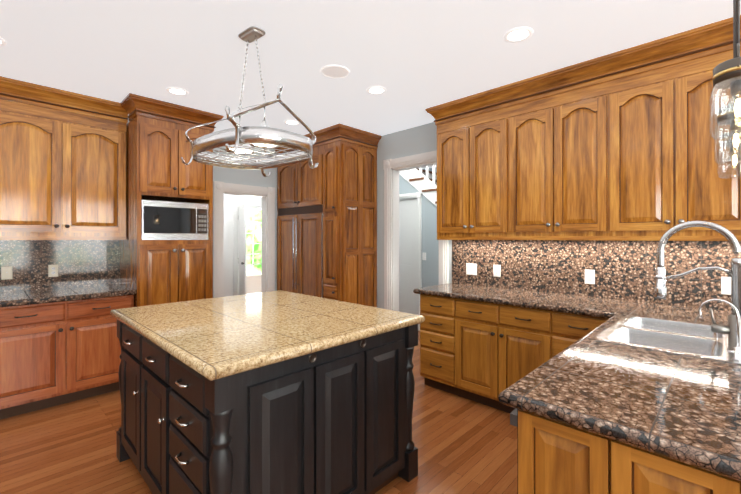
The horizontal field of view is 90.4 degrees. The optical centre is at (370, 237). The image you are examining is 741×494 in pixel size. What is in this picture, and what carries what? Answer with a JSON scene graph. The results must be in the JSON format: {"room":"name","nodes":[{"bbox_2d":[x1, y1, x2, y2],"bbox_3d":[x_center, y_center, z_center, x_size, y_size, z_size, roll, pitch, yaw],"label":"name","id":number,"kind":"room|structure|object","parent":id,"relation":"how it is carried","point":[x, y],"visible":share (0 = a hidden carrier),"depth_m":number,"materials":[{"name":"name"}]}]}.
{"room":"kitchen","nodes":[
{"label":"kitchen","id":0,"kind":"room"},
{"bbox_2d":[128,118,276,297],"bbox_3d":[-2.441,0.063,4.090,0.120,2.680,9.000,0,0,44],"label":"wall","id":1,"kind":"structure","parent":0,"point":[255,177],"depth_m":5.16,"materials":[{"name":"white paint"}]},
{"bbox_2d":[0,240,119,292],"bbox_3d":[-3.626,0.236,2.767,0.028,0.488,2.933,0,0,44],"label":"backsplash","id":2,"kind":"structure","parent":1,"relation":"attached to","point":[27,265],"depth_m":3.46,"materials":[{"name":"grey stone"}]},
{"bbox_2d":[0,76,127,239],"bbox_3d":[-2.860,-0.644,3.330,0.339,1.270,1.044,0,0,44],"label":"upper cabinet","id":3,"kind":"object","parent":1,"relation":"attached to","point":[62,164],"depth_m":3.23,"materials":[{"name":"brown wood"}]},
{"bbox_2d":[238,205,246,294],"bbox_3d":[-2.348,0.410,6.694,0.547,1.973,0.206,0,0,44],"label":"door leaf","id":4,"kind":"structure","parent":1,"relation":"in","point":[242,244],"depth_m":6.62,"materials":[{"name":"white wood"}]},
{"bbox_2d":[247,209,260,274],"bbox_3d":[-2.978,0.112,8.747,0.010,2.160,1.520,0,0,44],"label":"window","id":5,"kind":"structure","parent":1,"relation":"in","point":[257,239],"depth_m":8.91,"materials":[{"name":"glass"}]},
{"bbox_2d":[399,199,416,314],"bbox_3d":[0.507,0.400,5.846,0.620,1.988,0.077,0,0,44],"label":"closet door","id":6,"kind":"structure","parent":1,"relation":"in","point":[407,253],"depth_m":5.77,"materials":[{"name":"white wood"}]},
{"bbox_2d":[399,165,436,205],"bbox_3d":[1.682,-0.199,5.405,2.430,2.130,1.110,0,0,44],"label":"staircase","id":7,"kind":"structure","parent":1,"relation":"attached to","point":[428,194],"depth_m":5.55,"materials":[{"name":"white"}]},
{"bbox_2d":[0,330,516,493],"bbox_3d":[-1.154,1.415,2.901,10.900,0.030,9.100,0,0,44],"label":"floor","id":8,"kind":"structure","parent":0,"point":[464,445],"depth_m":2.43,"materials":[{"name":"brown wood"}]},
{"bbox_2d":[0,292,135,419],"bbox_3d":[-2.760,0.964,3.229,0.619,0.874,1.044,0,0,44],"label":"base cabinet","id":9,"kind":"object","parent":8,"relation":"on","point":[59,346],"depth_m":3.01,"materials":[{"name":"brown wood"}]},
{"bbox_2d":[0,284,135,303],"bbox_3d":[-3.412,0.502,2.558,0.624,0.045,2.932,0,0,44],"label":"countertop","id":10,"kind":"structure","parent":9,"relation":"on","point":[34,297],"depth_m":3.16,"materials":[{"name":"stone"}]},
{"bbox_2d":[120,93,223,306],"bbox_3d":[-2.104,0.062,3.817,0.741,2.680,0.846,0,0,44],"label":"tall cabinet","id":11,"kind":"object","parent":8,"relation":"on","point":[153,272],"visible":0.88,"depth_m":3.55,"materials":[{"name":"brown wood"}]},
{"bbox_2d":[141,200,207,239],"bbox_3d":[-2.063,-0.161,3.777,0.458,0.373,0.606,0,0,44],"label":"microwave","id":12,"kind":"object","parent":11,"relation":"in","point":[164,220],"visible":0.98,"depth_m":3.59,"materials":[{"name":"silver metal"}]},
{"bbox_2d":[116,318,417,493],"bbox_3d":[-0.679,0.952,2.250,1.490,0.894,1.219,0,0,44],"label":"kitchen island","id":13,"kind":"object","parent":8,"relation":"on","point":[278,392],"depth_m":1.69,"materials":[{"name":"black paint"}]},
{"bbox_2d":[110,290,424,381],"bbox_3d":[-0.671,0.482,2.259,1.550,0.045,1.256,0,0,44],"label":"island countertop","id":14,"kind":"structure","parent":13,"relation":"on","point":[225,337],"depth_m":1.89,"materials":[{"name":"beige stone"}]},
{"bbox_2d":[274,123,380,306],"bbox_3d":[-0.613,0.064,4.862,1.416,2.680,0.696,0,0,44],"label":"tall cabinet","id":15,"kind":"object","parent":8,"relation":"on","point":[327,227],"visible":0.85,"depth_m":4.48,"materials":[{"name":"brown wood"}]},
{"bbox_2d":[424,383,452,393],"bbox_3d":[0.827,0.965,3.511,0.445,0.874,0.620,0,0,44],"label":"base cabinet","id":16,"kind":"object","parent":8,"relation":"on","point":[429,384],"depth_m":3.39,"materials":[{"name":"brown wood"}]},
{"bbox_2d":[453,391,536,430],"bbox_3d":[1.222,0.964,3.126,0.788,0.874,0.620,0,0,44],"label":"base cabinet","id":17,"kind":"object","parent":8,"relation":"on","point":[521,420],"depth_m":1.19,"materials":[{"name":"brown wood"}]},
{"bbox_2d":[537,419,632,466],"bbox_3d":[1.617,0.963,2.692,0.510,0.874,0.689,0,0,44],"label":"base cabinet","id":18,"kind":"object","parent":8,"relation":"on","point":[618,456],"depth_m":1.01,"materials":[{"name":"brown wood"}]},
{"bbox_2d":[413,283,740,486],"bbox_3d":[1.008,0.502,2.159,2.680,0.045,2.304,0,0,44],"label":"kitchen counter","id":19,"kind":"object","parent":18,"relation":"on","point":[535,354],"depth_m":1.40,"materials":[{"name":"brown stone"}]},
{"bbox_2d":[595,315,740,364],"bbox_3d":[1.494,0.565,1.808,0.520,0.183,0.770,0,0,44],"label":"double sink","id":20,"kind":"object","parent":19,"relation":"in","point":[698,340],"visible":0.42,"depth_m":1.84,"materials":[{"name":"silver metal"}]},
{"bbox_2d":[653,220,740,360],"bbox_3d":[1.382,0.199,1.561,0.309,0.548,0.203,0,0,44],"label":"faucet","id":21,"kind":"object","parent":19,"relation":"on","point":[732,329],"visible":1,"depth_m":1.54,"materials":[{"name":"silver metal"}]},
{"bbox_2d":[0,0,740,168],"bbox_3d":[-1.154,-1.300,2.907,10.900,0.040,9.100,0,0,44],"label":"ceiling","id":22,"kind":"structure","parent":0,"point":[415,58],"depth_m":2.48,"materials":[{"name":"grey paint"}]},
{"bbox_2d":[0,38,6,45],"bbox_3d":[-2.462,-1.277,2.367,0.175,0.007,0.175,0,0,35],"label":"recessed light","id":23,"kind":"object","parent":22,"relation":"in","point":[3,42],"depth_m":2.41,"materials":[{"name":"white"}]},
{"bbox_2d":[166,87,188,95],"bbox_3d":[-1.688,-1.275,3.218,0.175,0.007,0.175,0,0,35],"label":"recessed light","id":24,"kind":"object","parent":22,"relation":"in","point":[173,90],"depth_m":3.22,"materials":[{"name":"white"}]},
{"bbox_2d":[181,26,317,176],"bbox_3d":[-0.747,-0.861,2.313,0.823,0.837,0.685,0,0,44],"label":"pot rack","id":25,"kind":"object","parent":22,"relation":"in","point":[238,139],"visible":1,"depth_m":2.23,"materials":[{"name":"silver metal"}]},
{"bbox_2d":[284,120,299,124],"bbox_3d":[-0.871,-1.273,4.084,0.175,0.007,0.175,0,0,38],"label":"recessed light","id":26,"kind":"object","parent":22,"relation":"in","point":[290,122],"depth_m":4.08,"materials":[{"name":"white"}]},
{"bbox_2d":[320,65,349,78],"bbox_3d":[-0.275,-1.275,2.841,0.230,0.008,0.230,0,0,44],"label":"ceiling speaker","id":27,"kind":"object","parent":22,"relation":"attached to","point":[334,71],"visible":0.98,"depth_m":2.83,"materials":[{"name":"white plastic"}]},
{"bbox_2d":[366,86,386,94],"bbox_3d":[0.052,-1.275,3.198,0.175,0.007,0.175,0,0,35],"label":"recessed light","id":28,"kind":"object","parent":22,"relation":"in","point":[375,89],"depth_m":3.19,"materials":[{"name":"white"}]},
{"bbox_2d":[503,27,532,42],"bbox_3d":[0.933,-1.277,2.325,0.175,0.007,0.175,0,0,38],"label":"recessed light","id":29,"kind":"object","parent":22,"relation":"in","point":[518,34],"depth_m":2.32,"materials":[{"name":"white"}]},
{"bbox_2d":[709,0,740,139],"bbox_3d":[0.936,-0.770,0.938,0.110,1.024,0.108,0,0,44],"label":"pendant light","id":30,"kind":"object","parent":22,"relation":"hanging from","point":[726,74],"visible":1,"depth_m":0.94,"materials":[{"name":"clear glass"}]},
{"bbox_2d":[714,0,740,163],"bbox_3d":[1.222,-0.767,1.231,0.110,1.029,0.108,0,0,44],"label":"pendant light","id":31,"kind":"object","parent":22,"relation":"hanging from","point":[735,127],"visible":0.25,"depth_m":1.23,"materials":[{"name":"clear glass"}]},
{"bbox_2d":[717,0,740,178],"bbox_3d":[1.530,-0.767,1.546,0.110,1.029,0.108,0,0,44],"label":"pendant light","id":32,"kind":"object","parent":22,"relation":"hanging from","point":[732,151],"visible":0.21,"depth_m":1.55,"materials":[{"name":"clear glass"}]},
{"bbox_2d":[377,122,451,308],"bbox_3d":[1.721,0.061,3.159,7.140,2.680,0.120,0,0,44],"label":"wall","id":33,"kind":"structure","parent":0,"point":[413,141],"depth_m":4.63,"materials":[{"name":"white paint"}]},
{"bbox_2d":[425,15,740,240],"bbox_3d":[1.764,-0.629,2.752,3.008,1.302,0.402,0,0,44],"label":"upper cabinet","id":34,"kind":"object","parent":33,"relation":"attached to","point":[617,146],"visible":1,"depth_m":2.67,"materials":[{"name":"wood"},{"name":"metal"}]},
{"bbox_2d":[452,240,740,309],"bbox_3d":[1.803,0.236,2.975,2.634,0.488,0.028,0,0,44],"label":"backsplash","id":35,"kind":"structure","parent":33,"relation":"attached to","point":[621,270],"depth_m":2.95,"materials":[{"name":"brown stone"}]}
]}

